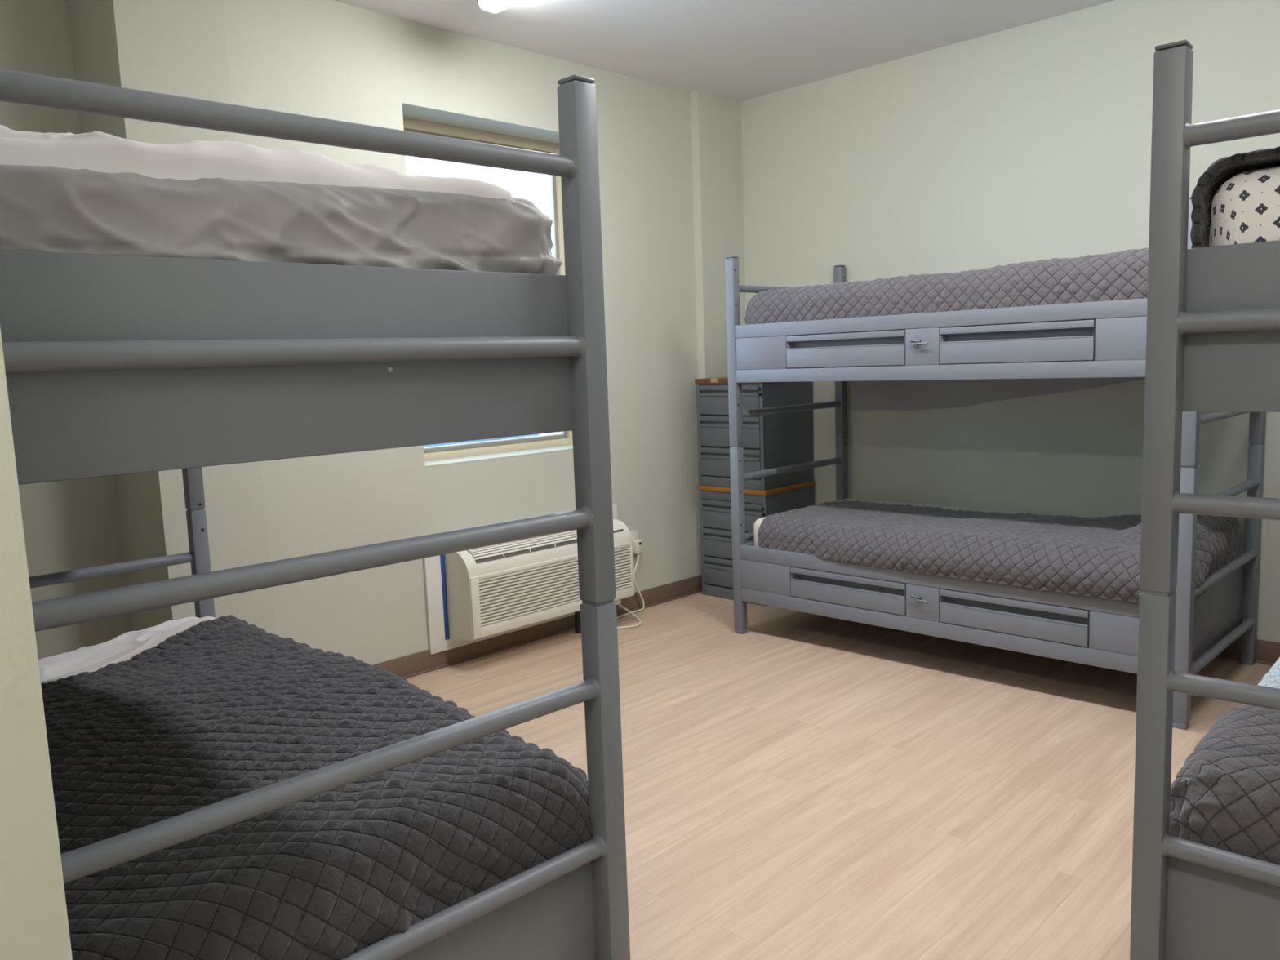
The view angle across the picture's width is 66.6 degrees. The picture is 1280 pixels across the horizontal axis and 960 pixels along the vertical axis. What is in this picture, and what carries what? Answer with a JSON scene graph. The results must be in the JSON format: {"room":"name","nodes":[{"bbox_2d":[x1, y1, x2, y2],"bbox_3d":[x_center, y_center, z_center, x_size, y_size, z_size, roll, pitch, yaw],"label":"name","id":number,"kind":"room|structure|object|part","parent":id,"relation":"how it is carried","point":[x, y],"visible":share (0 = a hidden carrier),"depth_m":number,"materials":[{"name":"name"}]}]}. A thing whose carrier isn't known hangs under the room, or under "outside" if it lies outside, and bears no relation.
{"room":"dormitory","nodes":[
{"label":"dormitory","id":0,"kind":"room"},
{"bbox_2d":[0,328,72,959],"bbox_3d":[-1.314,-0.018,0.040,0.450,2.829,2.113,5,10,44],"label":"wall","id":1,"kind":"structure","parent":0,"point":[34,923],"depth_m":0.65,"materials":[{"name":"grey paint"}]},
{"bbox_2d":[0,0,130,659],"bbox_3d":[-2.648,-0.379,3.404,0.150,2.829,1.520,5,10,44],"label":"wall","id":2,"kind":"structure","parent":0,"point":[73,524],"depth_m":3.73,"materials":[{"name":"grey paint"}]},
{"bbox_2d":[66,0,150,631],"bbox_3d":[-2.006,-0.449,3.782,0.231,2.829,0.072,5,10,44],"label":"wall","id":3,"kind":"structure","parent":0,"point":[77,10],"depth_m":3.75,"materials":[{"name":"grey paint"}]},
{"bbox_2d":[88,0,701,665],"bbox_3d":[-0.605,-0.627,4.834,0.280,2.829,3.557,5,10,44],"label":"wall","id":4,"kind":"structure","parent":0,"point":[331,60],"depth_m":4.22,"materials":[{"name":"grey paint"}]},
{"bbox_2d":[403,117,573,466],"bbox_3d":[-0.699,-0.896,4.697,0.255,1.558,1.072,5,10,44],"label":"window","id":5,"kind":"structure","parent":4,"relation":"in","point":[437,455],"depth_m":4.82,"materials":[{"name":"beige plastic"}]},
{"bbox_3d":[-0.652,-0.125,4.772,0.200,0.006,1.072,5,10,44],"label":"sill","id":6,"kind":"part","parent":5,"relation":"part of","materials":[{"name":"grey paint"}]},
{"bbox_2d":[422,503,617,654],"bbox_3d":[-0.537,0.456,4.782,0.018,0.533,1.198,5,10,44],"label":"board","id":7,"kind":"object","parent":4,"relation":"attached to","point":[437,642],"visible":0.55,"depth_m":4.39,"materials":[{"name":"white"}]},
{"bbox_2d":[440,554,448,639],"bbox_3d":[-0.885,0.528,4.414,0.006,0.402,0.018,5,10,44],"label":"tape","id":8,"kind":"object","parent":7,"relation":"attached to","point":[442,557],"visible":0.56,"depth_m":4.41,"materials":[{"name":"blue"}]},
{"bbox_2d":[371,574,702,678],"bbox_3d":[-0.523,0.746,4.824,0.014,0.100,2.597,5,10,44],"label":"baseboard","id":9,"kind":"structure","parent":4,"relation":"attached to","point":[411,665],"depth_m":4.75,"materials":[{"name":"brown wood"}]},
{"bbox_2d":[444,519,634,640],"bbox_3d":[-0.454,0.530,4.721,0.194,0.549,1.017,5,10,44],"label":"air conditioner","id":10,"kind":"object","parent":4,"relation":"attached to","point":[496,588],"visible":0.84,"depth_m":4.49,"materials":[{"name":"white plastic"}]},
{"bbox_2d":[466,529,577,564],"bbox_3d":[-0.485,0.300,4.615,0.082,0.065,0.765,5,10,44],"label":"outlet","id":11,"kind":"object","parent":10,"relation":"attached to","point":[512,552],"depth_m":4.53,"materials":[{"name":"white plastic"}]},
{"bbox_3d":[-0.390,0.513,4.655,0.011,0.280,1.013,5,10,44],"label":"frame","id":12,"kind":"part","parent":10,"relation":"part of","materials":[{"name":"white plastic"}]},
{"bbox_2d":[478,546,631,626],"bbox_3d":[-0.385,0.497,4.666,0.006,0.213,0.952,5,10,44],"label":"grille","id":13,"kind":"object","parent":10,"relation":"attached to","point":[508,596],"depth_m":4.55,"materials":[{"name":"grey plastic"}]},
{"bbox_3d":[-0.317,0.706,4.934,0.031,0.138,0.032,5,10,44],"label":"leg","id":14,"kind":"part","parent":10,"relation":"part of","materials":[{"name":"black"}]},
{"bbox_2d":[629,529,638,555],"bbox_3d":[-0.034,0.341,5.295,0.008,0.132,0.072,5,10,44],"label":"wall outlet","id":15,"kind":"object","parent":4,"relation":"attached to","point":[634,534],"visible":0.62,"depth_m":5.29,"materials":[{"name":"white plastic"}]},
{"bbox_2d":[631,536,635,549],"bbox_3d":[-0.032,0.341,5.293,0.002,0.068,0.034,5,10,44],"label":"receptacle","id":16,"kind":"object","parent":15,"relation":"attached to","point":[633,538],"depth_m":5.29,"materials":[{"name":"white plastic"}]},
{"bbox_2d":[690,89,746,378],"bbox_3d":[0.483,-0.772,5.698,0.053,2.829,0.383,5,10,44],"label":"wall","id":17,"kind":"structure","parent":0,"point":[716,120],"depth_m":5.56,"materials":[{"name":"grey paint"}]},
{"bbox_2d":[333,0,1115,101],"bbox_3d":[-0.429,-1.782,2.051,5.340,0.120,6.985,5,10,44],"label":"ceiling","id":18,"kind":"structure","parent":0,"point":[737,50],"depth_m":4.41,"materials":[{"name":"white paint"}]},
{"bbox_2d":[475,0,524,13],"bbox_3d":[-0.181,-1.877,3.501,1.220,0.058,0.120,5,10,44],"label":"ceiling light","id":19,"kind":"object","parent":18,"relation":"attached to","point":[492,6],"visible":1,"depth_m":3.86,"materials":[{"name":"white plastic"}]},
{"bbox_2d":[405,591,1272,959],"bbox_3d":[-0.323,1.144,2.408,5.340,0.120,6.985,5,10,44],"label":"floor","id":20,"kind":"structure","parent":0,"point":[798,785],"depth_m":3.10,"materials":[{"name":"brown wood"}]},
{"bbox_2d":[0,68,630,959],"bbox_3d":[-1.083,0.219,2.160,0.995,1.830,2.031,-9,10,-43],"label":"bunk bed","id":21,"kind":"object","parent":20,"relation":"on","point":[115,364],"visible":0.76,"depth_m":1.42,"materials":[{"name":"grey paint"}]},
{"bbox_2d":[38,616,199,682],"bbox_3d":[-1.089,0.652,2.214,0.880,0.253,1.882,-9,10,-43],"label":"mattress","id":22,"kind":"object","parent":21,"relation":"on","point":[55,666],"visible":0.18,"depth_m":2.84,"materials":[{"name":"white fabric"}]},
{"bbox_2d":[40,616,217,683],"bbox_3d":[-1.432,0.518,2.606,0.163,0.091,1.071,1,8,23],"label":"sheet","id":23,"kind":"object","parent":22,"relation":"on","point":[153,641],"visible":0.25,"depth_m":2.75,"materials":[{"name":"white fabric"}]},
{"bbox_2d":[40,614,593,959],"bbox_3d":[-0.972,0.591,2.102,1.008,0.227,1.724,-9,10,-43],"label":"quilt","id":24,"kind":"object","parent":22,"relation":"on","point":[223,708],"visible":0.86,"depth_m":1.70,"materials":[{"name":"grey fabric"}]},
{"bbox_3d":[-1.450,0.102,3.177,0.048,1.800,0.048,-9,10,-43],"label":"post","id":25,"kind":"part","parent":21,"relation":"part of","materials":[{"name":"grey metal"}]},
{"bbox_2d":[0,164,562,274],"bbox_3d":[-1.115,-0.394,2.078,0.939,0.221,1.945,-9,10,-43],"label":"mattress","id":26,"kind":"object","parent":21,"relation":"on","point":[43,208],"visible":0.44,"depth_m":1.34,"materials":[{"name":"white fabric"}]},
{"bbox_2d":[0,124,514,200],"bbox_3d":[-1.022,-0.511,1.908,0.853,0.123,1.534,-9,10,-43],"label":"sheet","id":27,"kind":"object","parent":26,"relation":"on","point":[96,151],"visible":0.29,"depth_m":1.31,"materials":[{"name":"white fabric"}]},
{"bbox_3d":[-0.443,-0.173,1.406,0.895,0.270,0.016,-9,10,-43],"label":"panel","id":28,"kind":"part","parent":21,"relation":"part of","materials":[{"name":"grey paint"}]},
{"bbox_3d":[-0.405,0.881,1.534,0.895,0.278,0.016,-9,10,-43],"label":"panel","id":29,"kind":"part","parent":21,"relation":"part of","materials":[{"name":"grey paint"}]},
{"bbox_3d":[-0.075,0.225,1.754,0.048,1.800,0.048,-9,10,-43],"label":"post","id":30,"kind":"part","parent":21,"relation":"part of","materials":[{"name":"grey metal"}]},
{"bbox_2d":[617,538,644,629],"bbox_3d":[-0.073,0.549,5.082,0.211,0.393,0.485,3,9,38],"label":"power cord","id":31,"kind":"object","parent":20,"relation":"on","point":[637,549],"visible":0.76,"depth_m":5.26,"materials":[{"name":"beige plastic"}]},
{"bbox_2d":[697,481,814,606],"bbox_3d":[0.677,0.336,5.604,0.483,0.639,0.466,5,10,44],"label":"base cabinet","id":32,"kind":"object","parent":20,"relation":"on","point":[715,502],"visible":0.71,"depth_m":5.49,"materials":[{"name":"grey metal"}]},
{"bbox_3d":[0.527,0.530,5.468,0.425,0.158,0.022,5,10,44],"label":"drawer","id":33,"kind":"part","parent":32,"relation":"part of","materials":[{"name":"grey paint"}]},
{"bbox_3d":[0.521,0.365,5.449,0.425,0.158,0.022,5,10,44],"label":"drawer","id":34,"kind":"part","parent":32,"relation":"part of","materials":[{"name":"grey paint"}]},
{"bbox_3d":[0.515,0.200,5.428,0.425,0.158,0.022,5,10,44],"label":"drawer","id":35,"kind":"part","parent":32,"relation":"part of","materials":[{"name":"grey paint"}]},
{"bbox_2d":[694,377,813,490],"bbox_3d":[0.652,-0.282,5.530,0.477,0.608,0.468,5,10,44],"label":"upper cabinet","id":36,"kind":"object","parent":32,"relation":"on","point":[771,441],"visible":0.88,"depth_m":5.39,"materials":[{"name":"grey metal"}]},
{"bbox_3d":[0.490,-0.441,5.353,0.419,0.162,0.022,5,10,44],"label":"drawer","id":37,"kind":"part","parent":36,"relation":"part of","materials":[{"name":"grey paint"}]},
{"bbox_3d":[0.496,-0.267,5.374,0.419,0.168,0.022,5,10,44],"label":"drawer","id":38,"kind":"part","parent":36,"relation":"part of","materials":[{"name":"grey paint"}]},
{"bbox_3d":[0.502,-0.095,5.394,0.419,0.158,0.022,5,10,44],"label":"drawer","id":39,"kind":"part","parent":36,"relation":"part of","materials":[{"name":"grey paint"}]},
{"bbox_2d":[724,196,1266,729],"bbox_3d":[1.488,-0.141,4.346,2.031,1.830,0.995,5,10,44],"label":"bunk bed","id":40,"kind":"object","parent":20,"relation":"on","point":[1061,626],"visible":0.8,"depth_m":3.95,"materials":[{"name":"grey paint"}]},
{"bbox_3d":[0.468,-0.156,4.721,0.048,1.800,0.048,5,10,44],"label":"post","id":41,"kind":"part","parent":40,"relation":"part of","materials":[{"name":"grey metal"}]},
{"bbox_3d":[0.833,0.403,5.099,0.016,0.278,0.895,5,10,44],"label":"panel","id":42,"kind":"part","parent":40,"relation":"part of","materials":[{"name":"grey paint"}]},
{"bbox_3d":[0.794,-0.652,4.971,0.016,0.270,0.895,5,10,44],"label":"panel","id":43,"kind":"part","parent":40,"relation":"part of","materials":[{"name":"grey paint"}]},
{"bbox_3d":[1.111,-0.258,5.371,0.048,1.800,0.048,5,10,44],"label":"post","id":44,"kind":"part","parent":40,"relation":"part of","materials":[{"name":"grey metal"}]},
{"bbox_3d":[0.891,-0.566,4.234,0.592,0.143,0.044,5,10,44],"label":"drawer","id":45,"kind":"part","parent":40,"relation":"part of","materials":[{"name":"grey paint"}]},
{"bbox_3d":[0.929,0.491,4.363,0.592,0.138,0.044,5,10,44],"label":"drawer","id":46,"kind":"part","parent":40,"relation":"part of","materials":[{"name":"grey paint"}]},
{"bbox_2d":[753,497,1056,546],"bbox_3d":[1.511,0.290,4.408,1.872,0.192,0.865,5,10,44],"label":"mattress","id":47,"kind":"object","parent":40,"relation":"on","point":[757,524],"visible":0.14,"depth_m":4.80,"materials":[{"name":"white fabric"}]},
{"bbox_2d":[758,500,1241,603],"bbox_3d":[1.546,0.220,4.327,1.872,0.267,0.993,5,10,44],"label":"quilt","id":48,"kind":"object","parent":47,"relation":"on","point":[1099,557],"visible":0.88,"depth_m":3.98,"materials":[{"name":"grey fabric"}]},
{"bbox_3d":[1.190,0.512,4.097,1.941,0.278,0.022,5,10,44],"label":"rail","id":49,"kind":"part","parent":40,"relation":"part of","materials":[{"name":"grey metal"}]},
{"bbox_3d":[1.152,-0.543,3.968,1.941,0.270,0.022,5,10,44],"label":"rail","id":50,"kind":"part","parent":40,"relation":"part of","materials":[{"name":"grey metal"}]},
{"bbox_2d":[764,315,1144,337],"bbox_3d":[1.477,-0.768,4.275,1.860,0.208,0.865,5,10,44],"label":"mattress","id":51,"kind":"object","parent":40,"relation":"on","point":[1141,316],"visible":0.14,"depth_m":3.89,"materials":[{"name":"white fabric"}]},
{"bbox_2d":[745,247,1148,324],"bbox_3d":[1.477,-0.800,4.269,1.942,0.253,0.960,5,10,44],"label":"quilt","id":52,"kind":"object","parent":51,"relation":"on","point":[1121,275],"visible":0.72,"depth_m":3.81,"materials":[{"name":"grey fabric"}]},
{"bbox_3d":[1.809,-0.648,4.632,1.941,0.270,0.022,5,10,44],"label":"rail","id":53,"kind":"part","parent":40,"relation":"part of","materials":[{"name":"grey metal"}]},
{"bbox_2d":[851,377,1145,410],"bbox_3d":[1.709,-0.520,4.777,1.550,0.376,0.014,5,10,44],"label":"sheet","id":54,"kind":"object","parent":40,"relation":"hanging from","point":[932,393],"visible":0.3,"depth_m":4.92,"materials":[{"name":"grey fabric"}]},
{"bbox_3d":[1.466,0.535,3.839,0.593,0.138,0.044,5,10,44],"label":"drawer","id":55,"kind":"part","parent":40,"relation":"part of","materials":[{"name":"grey paint"}]},
{"bbox_3d":[1.428,-0.522,3.710,0.593,0.143,0.044,5,10,44],"label":"drawer","id":56,"kind":"part","parent":40,"relation":"part of","materials":[{"name":"grey paint"}]},
{"bbox_3d":[1.883,-0.039,3.339,0.048,1.800,0.048,5,10,44],"label":"post","id":57,"kind":"part","parent":40,"relation":"part of","materials":[{"name":"grey metal"}]},
{"bbox_3d":[2.205,0.516,3.758,0.016,0.278,0.895,5,10,44],"label":"panel","id":58,"kind":"part","parent":40,"relation":"part of","materials":[{"name":"grey paint"}]},
{"bbox_3d":[2.526,-0.141,3.988,0.048,1.800,0.048,5,10,44],"label":"post","id":59,"kind":"part","parent":40,"relation":"part of","materials":[{"name":"grey metal"}]},
{"bbox_2d":[1129,39,1279,959],"bbox_3d":[1.889,0.116,2.119,0.995,1.830,2.031,4,9,42],"label":"bunk bed","id":60,"kind":"object","parent":20,"relation":"on","point":[1213,328],"visible":0.82,"depth_m":1.62,"materials":[{"name":"grey paint"}]},
{"bbox_3d":[0.896,0.198,1.685,0.048,1.800,0.048,4,9,42],"label":"post","id":61,"kind":"part","parent":60,"relation":"part of","materials":[{"name":"grey metal"}]},
{"bbox_3d":[1.281,0.828,1.475,0.895,0.278,0.016,4,9,42],"label":"panel","id":62,"kind":"part","parent":60,"relation":"part of","materials":[{"name":"grey paint"}]},
{"bbox_3d":[1.243,-0.227,1.347,0.895,0.270,0.016,4,9,42],"label":"panel","id":63,"kind":"part","parent":60,"relation":"part of","materials":[{"name":"grey paint"}]},
{"bbox_2d":[1208,165,1279,246],"bbox_3d":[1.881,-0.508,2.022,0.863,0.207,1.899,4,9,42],"label":"pillow","id":64,"kind":"object","parent":60,"relation":"on","point":[1246,207],"visible":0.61,"depth_m":1.57,"materials":[{"name":"beige fabric"}]},
{"bbox_2d":[1190,146,1279,248],"bbox_3d":[1.887,-0.534,2.027,0.916,0.204,1.929,4,9,42],"label":"quilt","id":65,"kind":"object","parent":64,"relation":"on","point":[1221,170],"visible":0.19,"depth_m":1.61,"materials":[{"name":"black fabric"}]},
{"bbox_2d":[741,0,1279,642],"bbox_3d":[2.192,-0.680,4.433,4.789,2.829,0.200,5,10,44],"label":"wall","id":66,"kind":"structure","parent":0,"point":[1031,142],"depth_m":4.66,"materials":[{"name":"grey paint"}]},
{"bbox_2d":[942,601,1279,665],"bbox_3d":[2.388,0.704,4.307,3.770,0.100,0.014,5,10,44],"label":"baseboard","id":67,"kind":"structure","parent":66,"relation":"attached to","point":[1268,652],"depth_m":4.09,"materials":[{"name":"brown"}]},
{"bbox_3d":[1.927,0.552,2.156,0.835,0.187,1.865,4,9,42],"label":"mattress","id":68,"kind":"object","parent":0,"visible":0},
{"bbox_2d":[1242,657,1279,704],"bbox_3d":[1.921,0.517,2.153,0.897,0.198,1.909,4,9,42],"label":"quilt","id":69,"kind":"object","parent":68,"relation":"on","point":[1272,678],"visible":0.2,"depth_m":2.23,"materials":[{"name":"white fabric"}]},
{"bbox_2d":[1168,704,1279,888],"bbox_3d":[1.412,0.586,1.592,0.939,0.198,0.450,4,9,42],"label":"quilt","id":70,"kind":"object","parent":69,"relation":"on","point":[1225,794],"visible":0.86,"depth_m":1.71,"materials":[{"name":"grey fabric"}]},
{"label":"outside","id":71,"kind":"structure","parent":0,"visible":0},
{"bbox_2d":[542,431,560,435],"bbox_3d":[-10.878,-0.667,22.916,38.400,0.120,50.000,5,10,44],"label":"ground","id":72,"kind":"structure","parent":71,"point":[557,432],"depth_m":23.55,"materials":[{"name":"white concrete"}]},
{"bbox_2d":[423,434,539,447],"bbox_3d":[-3.523,-0.519,12.969,2.020,1.459,4.540,3,9,39],"label":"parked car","id":73,"kind":"object","parent":72,"relation":"on","point":[523,436],"visible":0.02,"depth_m":13.20,"materials":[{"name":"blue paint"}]}
]}

